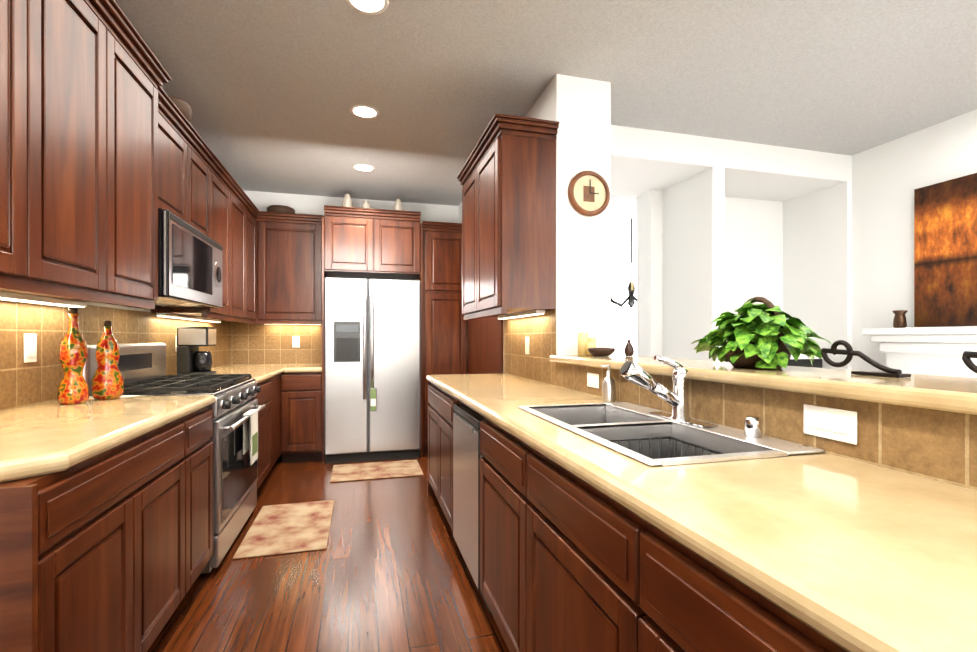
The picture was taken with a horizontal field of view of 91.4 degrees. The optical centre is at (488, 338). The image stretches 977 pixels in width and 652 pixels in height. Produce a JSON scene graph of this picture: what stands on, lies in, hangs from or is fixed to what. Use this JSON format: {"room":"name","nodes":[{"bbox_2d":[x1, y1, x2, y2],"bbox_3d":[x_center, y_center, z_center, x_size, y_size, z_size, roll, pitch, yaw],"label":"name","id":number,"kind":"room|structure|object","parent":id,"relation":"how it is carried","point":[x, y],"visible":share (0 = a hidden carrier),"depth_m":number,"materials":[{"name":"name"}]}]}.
{"room":"kitchen","nodes":[
{"label":"kitchen","id":0,"kind":"room"},
{"bbox_2d":[0,300,226,411],"bbox_3d":[-1.800,-0.169,1.364,0.106,2.740,7.550,0,0,-15],"label":"wall","id":1,"kind":"structure","parent":0,"point":[22,384],"depth_m":2.14,"materials":[{"name":"tile"}]},
{"bbox_2d":[0,0,51,287],"bbox_3d":[-1.493,-0.702,1.162,0.389,1.065,0.522,0,0,-15],"label":"upper cabinet","id":2,"kind":"object","parent":1,"relation":"attached to","point":[25,25],"depth_m":1.40,"materials":[{"name":"brown wood"}]},
{"bbox_2d":[24,333,36,362],"bbox_3d":[-1.906,0.041,1.983,0.008,0.120,0.075,0,0,-15],"label":"electrical outlet plate","id":3,"kind":"object","parent":1,"relation":"attached to","point":[30,347],"visible":1,"depth_m":1.98,"materials":[{"name":"white plastic"}]},
{"bbox_2d":[0,0,119,299],"bbox_3d":[-1.603,-0.702,1.572,0.389,1.065,0.574,0,0,-15],"label":"upper cabinet","id":4,"kind":"object","parent":1,"relation":"attached to","point":[106,152],"depth_m":1.70,"materials":[{"name":"brown wood"}]},
{"bbox_2d":[72,28,163,307],"bbox_3d":[-1.717,-0.703,1.996,0.389,1.065,0.552,0,0,-15],"label":"upper cabinet","id":5,"kind":"object","parent":1,"relation":"attached to","point":[141,93],"depth_m":2.11,"materials":[{"name":"brown wood"}]},
{"bbox_2d":[0,291,86,307],"bbox_3d":[-1.754,-0.156,1.609,0.060,0.025,1.300,0,0,-15],"label":"under-cabinet light","id":6,"kind":"object","parent":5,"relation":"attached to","point":[16,297],"visible":1,"depth_m":1.92,"materials":[{"name":"white plastic"}]},
{"bbox_2d":[175,335,177,351],"bbox_3d":[-2.333,0.040,3.576,0.008,0.120,0.075,0,0,-15],"label":"electrical outlet plate","id":7,"kind":"object","parent":1,"relation":"attached to","point":[176,346],"visible":0.27,"depth_m":3.55,"materials":[{"name":"white plastic"}]},
{"bbox_2d":[164,108,195,227],"bbox_3d":[-1.885,-0.907,2.543,0.349,0.546,0.591,0,0,-15],"label":"upper cabinet","id":8,"kind":"object","parent":1,"relation":"attached to","point":[179,148],"depth_m":2.69,"materials":[{"name":"brown wood"}]},
{"bbox_2d":[168,96,191,121],"bbox_3d":[-1.808,-1.296,2.733,0.180,0.110,0.180,0,0,-15],"label":"basket","id":9,"kind":"object","parent":8,"relation":"on","point":[183,107],"visible":0.21,"depth_m":2.70,"materials":[{"name":"wicker"}]},
{"bbox_2d":[154,208,222,307],"bbox_3d":[-1.890,-0.417,2.732,0.437,0.431,0.952,0,0,-15],"label":"microwave","id":10,"kind":"object","parent":8,"relation":"attached to","point":[189,265],"visible":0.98,"depth_m":2.60,"materials":[{"name":"silver metal"}]},
{"bbox_2d":[144,164,235,319],"bbox_3d":[-2.124,-0.676,3.436,0.349,1.010,0.644,0,0,-15],"label":"upper cabinet","id":11,"kind":"object","parent":1,"relation":"attached to","point":[223,194],"depth_m":3.58,"materials":[{"name":"brown wood"}]},
{"bbox_2d":[156,313,220,322],"bbox_3d":[-2.337,-0.157,3.782,0.060,0.025,1.300,0,0,-15],"label":"under-cabinet light","id":12,"kind":"object","parent":11,"relation":"attached to","point":[177,316],"visible":0.96,"depth_m":3.53,"materials":[{"name":"white plastic"}]},
{"bbox_2d":[196,144,211,237],"bbox_3d":[-1.993,-0.908,2.947,0.349,0.546,0.492,0,0,-15],"label":"upper cabinet","id":13,"kind":"object","parent":1,"relation":"attached to","point":[203,165],"depth_m":3.10,"materials":[{"name":"brown wood"}]},
{"bbox_2d":[224,208,255,323],"bbox_3d":[-2.374,-0.676,4.370,0.349,1.010,0.498,0,0,-15],"label":"upper cabinet","id":14,"kind":"object","parent":1,"relation":"attached to","point":[251,215],"depth_m":4.46,"materials":[{"name":"brown wood"}]},
{"bbox_2d":[236,192,247,319],"bbox_3d":[-2.258,-0.676,3.938,0.349,1.010,0.644,0,0,-15],"label":"upper cabinet","id":15,"kind":"object","parent":1,"relation":"attached to","point":[241,204],"depth_m":4.09,"materials":[{"name":"brown wood"}]},
{"bbox_2d":[147,454,508,651],"bbox_3d":[0.630,1.225,2.793,5.540,0.050,9.050,0,0,-15],"label":"floor","id":16,"kind":"structure","parent":0,"point":[387,570],"depth_m":2.29,"materials":[{"name":"brown wood"}]},
{"bbox_2d":[0,412,195,651],"bbox_3d":[-1.452,0.766,1.475,0.631,0.870,1.022,0,0,-15],"label":"base cabinet","id":17,"kind":"object","parent":16,"relation":"on","point":[111,550],"depth_m":1.36,"materials":[{"name":"brown wood"}]},
{"bbox_2d":[0,395,215,482],"bbox_3d":[-1.488,0.306,1.633,0.633,0.050,1.367,0,0,-15],"label":"countertop","id":18,"kind":"structure","parent":17,"relation":"on","point":[55,436],"depth_m":1.51,"materials":[{"name":"beige stone"}]},
{"bbox_2d":[57,307,88,404],"bbox_3d":[-1.776,0.074,2.038,0.104,0.410,0.104,0,0,-15],"label":"decorative bottle","id":19,"kind":"object","parent":18,"relation":"on","point":[73,387],"visible":1,"depth_m":2.01,"materials":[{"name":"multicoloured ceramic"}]},
{"bbox_2d":[91,321,123,399],"bbox_3d":[-1.757,0.099,2.199,0.120,0.360,0.120,0,0,-15],"label":"decorative bottle","id":20,"kind":"object","parent":18,"relation":"on","point":[107,383],"visible":1,"depth_m":2.17,"materials":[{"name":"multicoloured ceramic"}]},
{"bbox_2d":[83,343,265,578],"bbox_3d":[-1.749,0.615,2.771,0.708,1.170,0.952,0,0,-15],"label":"range","id":21,"kind":"object","parent":16,"relation":"on","point":[235,407],"visible":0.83,"depth_m":2.66,"materials":[{"name":"silver metal"}]},
{"bbox_2d":[196,406,212,578],"bbox_3d":[-1.611,0.765,2.069,0.631,0.870,0.458,0,0,-15],"label":"base cabinet","id":22,"kind":"object","parent":16,"relation":"on","point":[204,417],"depth_m":2.24,"materials":[{"name":"brown wood"}]},
{"bbox_2d":[253,378,271,488],"bbox_3d":[-2.005,0.765,3.538,0.631,0.870,0.646,0,0,-15],"label":"base cabinet","id":23,"kind":"object","parent":16,"relation":"on","point":[265,396],"depth_m":3.65,"materials":[{"name":"brown wood"}]},
{"bbox_2d":[272,373,287,466],"bbox_3d":[-2.217,0.764,4.403,0.670,0.870,1.260,0,0,-15],"label":"base cabinet","id":24,"kind":"object","parent":16,"relation":"on","point":[279,382],"depth_m":4.48,"materials":[{"name":"brown wood"}]},
{"bbox_2d":[211,364,283,383],"bbox_3d":[-2.154,0.304,4.115,0.633,0.050,1.840,0,0,-15],"label":"countertop","id":25,"kind":"structure","parent":24,"relation":"on","point":[261,373],"depth_m":4.12,"materials":[{"name":"beige stone"}]},
{"bbox_2d":[177,327,215,374],"bbox_3d":[-2.153,0.099,3.521,0.200,0.360,0.220,0,0,-15],"label":"coffee maker","id":26,"kind":"object","parent":25,"relation":"on","point":[192,359],"visible":0.98,"depth_m":3.43,"materials":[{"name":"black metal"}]},
{"bbox_2d":[284,364,321,372],"bbox_3d":[-1.828,0.304,4.827,0.311,0.050,0.633,0,0,-15],"label":"countertop","id":27,"kind":"structure","parent":24,"relation":"on","point":[288,368],"depth_m":4.55,"materials":[{"name":"beige stone"}]},
{"bbox_2d":[232,500,333,558],"bbox_3d":[-1.261,1.194,3.042,0.485,0.010,0.830,0,0,-15],"label":"area rug","id":28,"kind":"object","parent":16,"relation":"on","point":[288,528],"visible":1,"depth_m":2.94,"materials":[{"name":"beige fabric"}]},
{"bbox_2d":[288,372,321,462],"bbox_3d":[-1.858,0.764,4.830,0.368,0.870,0.621,0,0,-15],"label":"base cabinet","id":29,"kind":"object","parent":16,"relation":"on","point":[304,389],"depth_m":4.55,"materials":[{"name":"brown wood"}]},
{"bbox_2d":[324,277,420,463],"bbox_3d":[-1.194,0.309,4.924,0.912,1.780,0.767,0,0,-15],"label":"fridge","id":30,"kind":"object","parent":16,"relation":"on","point":[372,369],"visible":1,"depth_m":4.63,"materials":[{"name":"silver metal"}]},
{"bbox_2d":[322,205,422,463],"bbox_3d":[-1.210,-0.036,4.984,0.960,2.470,0.658,0,0,-15],"label":"surround","id":31,"kind":"object","parent":16,"relation":"on","point":[368,243],"visible":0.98,"depth_m":4.71,"materials":[{"name":"brown wood"}]},
{"bbox_2d":[342,194,352,206],"bbox_3d":[-1.400,-1.352,4.727,0.100,0.160,0.100,0,0,-15],"label":"jar","id":32,"kind":"object","parent":31,"relation":"on","point":[347,201],"visible":0.73,"depth_m":4.69,"materials":[{"name":"ceramic"}]},
{"bbox_2d":[361,201,370,207],"bbox_3d":[-1.226,-1.322,4.773,0.100,0.100,0.100,0,0,-15],"label":"jar","id":33,"kind":"object","parent":31,"relation":"on","point":[366,204],"visible":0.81,"depth_m":4.74,"materials":[{"name":"ceramic"}]},
{"bbox_2d":[394,198,402,210],"bbox_3d":[-0.917,-1.347,4.856,0.100,0.150,0.100,0,0,-15],"label":"jar","id":34,"kind":"object","parent":31,"relation":"on","point":[398,204],"visible":0.83,"depth_m":4.82,"materials":[{"name":"ceramic"}]},
{"bbox_2d":[330,460,423,481],"bbox_3d":[-1.008,1.193,4.310,0.780,0.010,0.530,0,0,-15],"label":"area rug","id":35,"kind":"object","parent":16,"relation":"on","point":[372,470],"visible":0.98,"depth_m":4.28,"materials":[{"name":"beige fabric"}]},
{"bbox_2d":[422,221,502,453],"bbox_3d":[-0.355,0.009,4.613,0.495,2.380,1.818,0,0,-15],"label":"pantry","id":36,"kind":"object","parent":16,"relation":"on","point":[454,342],"visible":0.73,"depth_m":4.87,"materials":[{"name":"brown wood"}]},
{"bbox_2d":[453,403,490,613],"bbox_3d":[0.168,0.779,2.415,0.610,0.843,0.600,0,0,-15],"label":"dishwasher","id":37,"kind":"object","parent":16,"relation":"on","point":[467,455],"visible":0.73,"depth_m":2.27,"materials":[{"name":"silver metal"}]},
{"bbox_2d":[428,382,559,553],"bbox_3d":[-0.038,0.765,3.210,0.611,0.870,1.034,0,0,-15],"label":"base cabinet","id":38,"kind":"object","parent":16,"relation":"on","point":[520,486],"depth_m":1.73,"materials":[{"name":"brown wood"}]},
{"bbox_2d":[608,498,846,651],"bbox_3d":[0.646,0.766,0.659,0.611,0.870,0.744,0,0,-15],"label":"base cabinet","id":39,"kind":"object","parent":16,"relation":"on","point":[663,596],"depth_m":0.77,"materials":[{"name":"brown wood"}]},
{"bbox_2d":[426,373,976,651],"bbox_3d":[0.485,0.306,1.237,0.613,0.050,5.120,0,0,-15],"label":"countertop","id":40,"kind":"structure","parent":39,"relation":"on","point":[848,555],"depth_m":0.73,"materials":[{"name":"beige stone"}]},
{"bbox_2d":[601,365,614,402],"bbox_3d":[0.521,0.197,2.075,0.063,0.164,0.055,0,0,-15],"label":"soap dispenser","id":41,"kind":"object","parent":40,"relation":"on","point":[608,389],"visible":1,"depth_m":2.06,"materials":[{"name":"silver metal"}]},
{"bbox_2d":[620,355,717,427],"bbox_3d":[0.551,0.164,1.555,0.242,0.215,0.280,0,0,-15],"label":"faucet","id":42,"kind":"object","parent":40,"relation":"on","point":[677,398],"visible":0.98,"depth_m":1.55,"materials":[{"name":"silver metal"}]},
{"bbox_2d":[518,402,823,466],"bbox_3d":[0.470,0.379,1.533,0.487,0.214,0.900,0,0,-15],"label":"sink","id":43,"kind":"object","parent":40,"relation":"in","point":[639,433],"visible":0.17,"depth_m":1.49,"materials":[{"name":"metal"}]},
{"bbox_2d":[744,416,761,437],"bbox_3d":[0.729,0.243,1.313,0.042,0.057,0.041,0,0,-15],"label":"air gap","id":44,"kind":"object","parent":43,"relation":"on","point":[752,426],"visible":1,"depth_m":1.30,"materials":[{"name":"silver metal"}]},
{"bbox_2d":[725,353,822,367],"bbox_3d":[2.505,0.669,4.278,0.790,1.060,0.468,0,0,-15],"label":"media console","id":45,"kind":"object","parent":16,"relation":"on","point":[803,361],"visible":0.07,"depth_m":4.12,"materials":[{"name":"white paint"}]},
{"bbox_2d":[862,326,976,377],"bbox_3d":[3.284,0.563,2.697,0.260,1.275,2.110,0,0,-15],"label":"fireplace mantel","id":46,"kind":"object","parent":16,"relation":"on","point":[938,351],"visible":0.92,"depth_m":3.33,"materials":[{"name":"white paint"}]},
{"bbox_2d":[892,310,906,327],"bbox_3d":[3.059,-0.141,3.542,0.090,0.130,0.089,0,0,-15],"label":"vase","id":47,"kind":"object","parent":46,"relation":"on","point":[899,320],"visible":0.88,"depth_m":3.52,"materials":[{"name":"brown metal"}]},
{"bbox_2d":[227,190,458,364],"bbox_3d":[-1.371,-0.171,5.333,2.790,2.740,0.106,0,0,-15],"label":"wall","id":48,"kind":"structure","parent":0,"point":[255,344],"depth_m":5.08,"materials":[{"name":"tile"}]},
{"bbox_2d":[264,216,321,323],"bbox_3d":[-2.029,-0.677,4.924,0.648,1.010,0.349,0,0,-15],"label":"upper cabinet","id":49,"kind":"object","parent":48,"relation":"attached to","point":[292,248],"depth_m":4.76,"materials":[{"name":"brown wood"}]},
{"bbox_2d":[267,205,294,212],"bbox_3d":[-2.126,-1.287,4.884,0.270,0.090,0.270,0,0,-15],"label":"basket","id":50,"kind":"object","parent":49,"relation":"on","point":[279,208],"visible":0.6,"depth_m":4.77,"materials":[{"name":"wicker"}]},
{"bbox_2d":[288,324,320,324],"bbox_3d":[-2.068,-0.158,5.035,0.570,0.025,0.060,0,0,-15],"label":"under-cabinet light","id":51,"kind":"object","parent":49,"relation":"attached to","point":[304,324],"visible":0.25,"depth_m":5.05,"materials":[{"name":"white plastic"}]},
{"bbox_2d":[292,336,299,346],"bbox_3d":[-2.056,0.039,5.089,0.075,0.120,0.008,0,0,-15],"label":"electrical outlet plate","id":52,"kind":"object","parent":48,"relation":"attached to","point":[295,341],"visible":1,"depth_m":5.09,"materials":[{"name":"white plastic"}]},
{"bbox_2d":[114,0,976,241],"bbox_3d":[0.630,-1.565,2.792,5.540,0.050,9.050,0,0,-15],"label":"ceiling","id":53,"kind":"structure","parent":0,"point":[271,93],"depth_m":2.77,"materials":[{"name":"white paint"}]},
{"bbox_2d":[353,164,374,171],"bbox_3d":[-1.126,-1.539,4.303,0.196,0.004,0.196,0,0,-15],"label":"recessed light","id":54,"kind":"object","parent":53,"relation":"in","point":[363,167],"visible":1,"depth_m":4.29,"materials":[{"name":"white glass"}]},
{"bbox_2d":[350,105,379,118],"bbox_3d":[-0.841,-1.538,3.241,0.196,0.004,0.196,0,0,-15],"label":"recessed light","id":55,"kind":"object","parent":53,"relation":"in","point":[366,111],"visible":1,"depth_m":3.23,"materials":[{"name":"white glass"}]},
{"bbox_2d":[346,0,388,14],"bbox_3d":[-0.554,-1.538,2.168,0.196,0.004,0.196,0,0,-15],"label":"recessed light","id":56,"kind":"object","parent":53,"relation":"in","point":[370,6],"visible":1,"depth_m":2.20,"materials":[{"name":"white glass"}]},
{"bbox_2d":[611,219,636,307],"bbox_3d":[1.843,-0.962,6.145,0.730,1.160,0.642,0,0,-15],"label":"chandelier","id":57,"kind":"object","parent":53,"relation":"hanging from","point":[630,298],"visible":0.6,"depth_m":6.12,"materials":[{"name":"metal"}]},
{"bbox_2d":[611,242,617,354],"bbox_3d":[0.888,-0.173,7.391,2.460,2.740,0.100,0,0,-15],"label":"wall","id":58,"kind":"structure","parent":0,"point":[614,245],"depth_m":7.64,"materials":[{"name":"white paint"}]},
{"bbox_2d":[459,74,976,490],"bbox_3d":[0.782,-0.170,2.005,0.356,2.740,7.450,0,0,-15],"label":"wall","id":59,"kind":"structure","parent":0,"point":[578,109],"depth_m":2.78,"materials":[{"name":"paint"}]},
{"bbox_2d":[457,113,559,319],"bbox_3d":[0.082,-0.690,3.197,0.386,1.100,1.084,0,0,-15],"label":"upper cabinet","id":60,"kind":"object","parent":59,"relation":"attached to","point":[506,177],"visible":1,"depth_m":2.75,"materials":[{"name":"brown wood"}]},
{"bbox_2d":[497,310,544,318],"bbox_3d":[0.205,-0.157,3.258,0.060,0.025,0.830,0,0,-15],"label":"under-cabinet light","id":61,"kind":"object","parent":60,"relation":"attached to","point":[526,314],"visible":1,"depth_m":3.10,"materials":[{"name":"white plastic"}]},
{"bbox_2d":[525,337,528,353],"bbox_3d":[0.262,0.050,3.237,0.008,0.120,0.075,0,0,-15],"label":"electrical outlet plate","id":62,"kind":"object","parent":59,"relation":"attached to","point":[526,345],"visible":1,"depth_m":3.23,"materials":[{"name":"white plastic"}]},
{"bbox_2d":[568,171,609,215],"bbox_3d":[0.596,-0.855,2.813,0.268,0.268,0.030,0,0,-15],"label":"clock","id":63,"kind":"object","parent":59,"relation":"attached to","point":[588,193],"visible":0.98,"depth_m":2.80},
{"bbox_2d":[587,372,598,388],"bbox_3d":[0.508,0.205,2.320,0.008,0.070,0.115,0,0,-15],"label":"electrical outlet plate","id":64,"kind":"object","parent":59,"relation":"attached to","point":[593,380],"visible":1,"depth_m":2.31,"materials":[{"name":"white plastic"}]},
{"bbox_2d":[549,354,976,414],"bbox_3d":[1.155,0.119,0.613,0.435,0.040,4.568,0,0,-15],"label":"ledge cap","id":65,"kind":"object","parent":59,"relation":"on","point":[945,393],"visible":1,"depth_m":1.18,"materials":[{"name":"beige stone"}]},
{"bbox_2d":[578,332,595,355],"bbox_3d":[0.569,0.028,2.710,0.118,0.138,0.114,0,0,-15],"label":"candles","id":66,"kind":"object","parent":65,"relation":"on","point":[585,342],"visible":0.94,"depth_m":2.68,"materials":[{"name":"wax"}]},
{"bbox_2d":[587,348,615,355],"bbox_3d":[0.613,0.075,2.586,0.150,0.045,0.150,0,0,-15],"label":"bowl","id":67,"kind":"object","parent":65,"relation":"on","point":[601,351],"visible":0.96,"depth_m":2.53,"materials":[{"name":"brown wood"}]},
{"bbox_2d":[624,340,633,355],"bbox_3d":[0.766,0.052,2.596,0.056,0.090,0.056,0,0,-15],"label":"vase","id":68,"kind":"object","parent":65,"relation":"on","point":[629,350],"visible":0.98,"depth_m":2.58,"materials":[{"name":"brown ceramic"}]},
{"bbox_2d":[691,296,831,368],"bbox_3d":[0.894,-0.022,1.601,0.344,0.239,0.464,0,0,-15],"label":"pothos plant","id":69,"kind":"object","parent":65,"relation":"on","point":[766,334],"visible":1,"depth_m":1.52,"materials":[{"name":"green plant"}]},
{"bbox_2d":[821,340,910,377],"bbox_3d":[1.011,0.051,1.296,0.040,0.093,0.223,0,0,-15],"label":"scroll","id":70,"kind":"object","parent":65,"relation":"on","point":[849,352],"visible":1,"depth_m":1.30},
{"bbox_2d":[962,351,976,372],"bbox_3d":[1.099,0.052,0.968,0.040,0.093,0.223,0,0,-15],"label":"scroll","id":71,"kind":"object","parent":65,"relation":"on","point":[967,356],"visible":1,"depth_m":1.06},
{"bbox_2d":[804,404,856,444],"bbox_3d":[0.822,0.206,1.151,0.008,0.075,0.135,0,0,-15],"label":"switch plate","id":72,"kind":"object","parent":59,"relation":"attached to","point":[832,424],"visible":1,"depth_m":1.14,"materials":[{"name":"white plastic"}]},
{"bbox_2d":[611,125,851,369],"bbox_3d":[1.724,-0.171,4.100,2.550,2.740,0.850,0,0,-15],"label":"wall","id":73,"kind":"structure","parent":0,"point":[725,225],"depth_m":4.11,"materials":[{"name":"paint"}]},
{"bbox_2d":[618,109,976,371],"bbox_3d":[3.265,-0.170,3.447,0.112,2.740,8.950,0,0,-15],"label":"wall","id":74,"kind":"structure","parent":0,"point":[888,178],"depth_m":3.75,"materials":[{"name":"paint"}]},
{"bbox_2d":[914,173,976,326],"bbox_3d":[3.468,-0.592,2.430,0.043,1.015,2.280,0,0,-15],"label":"canvas painting","id":75,"kind":"object","parent":74,"relation":"attached to","point":[945,253],"visible":1,"depth_m":3.33}
]}

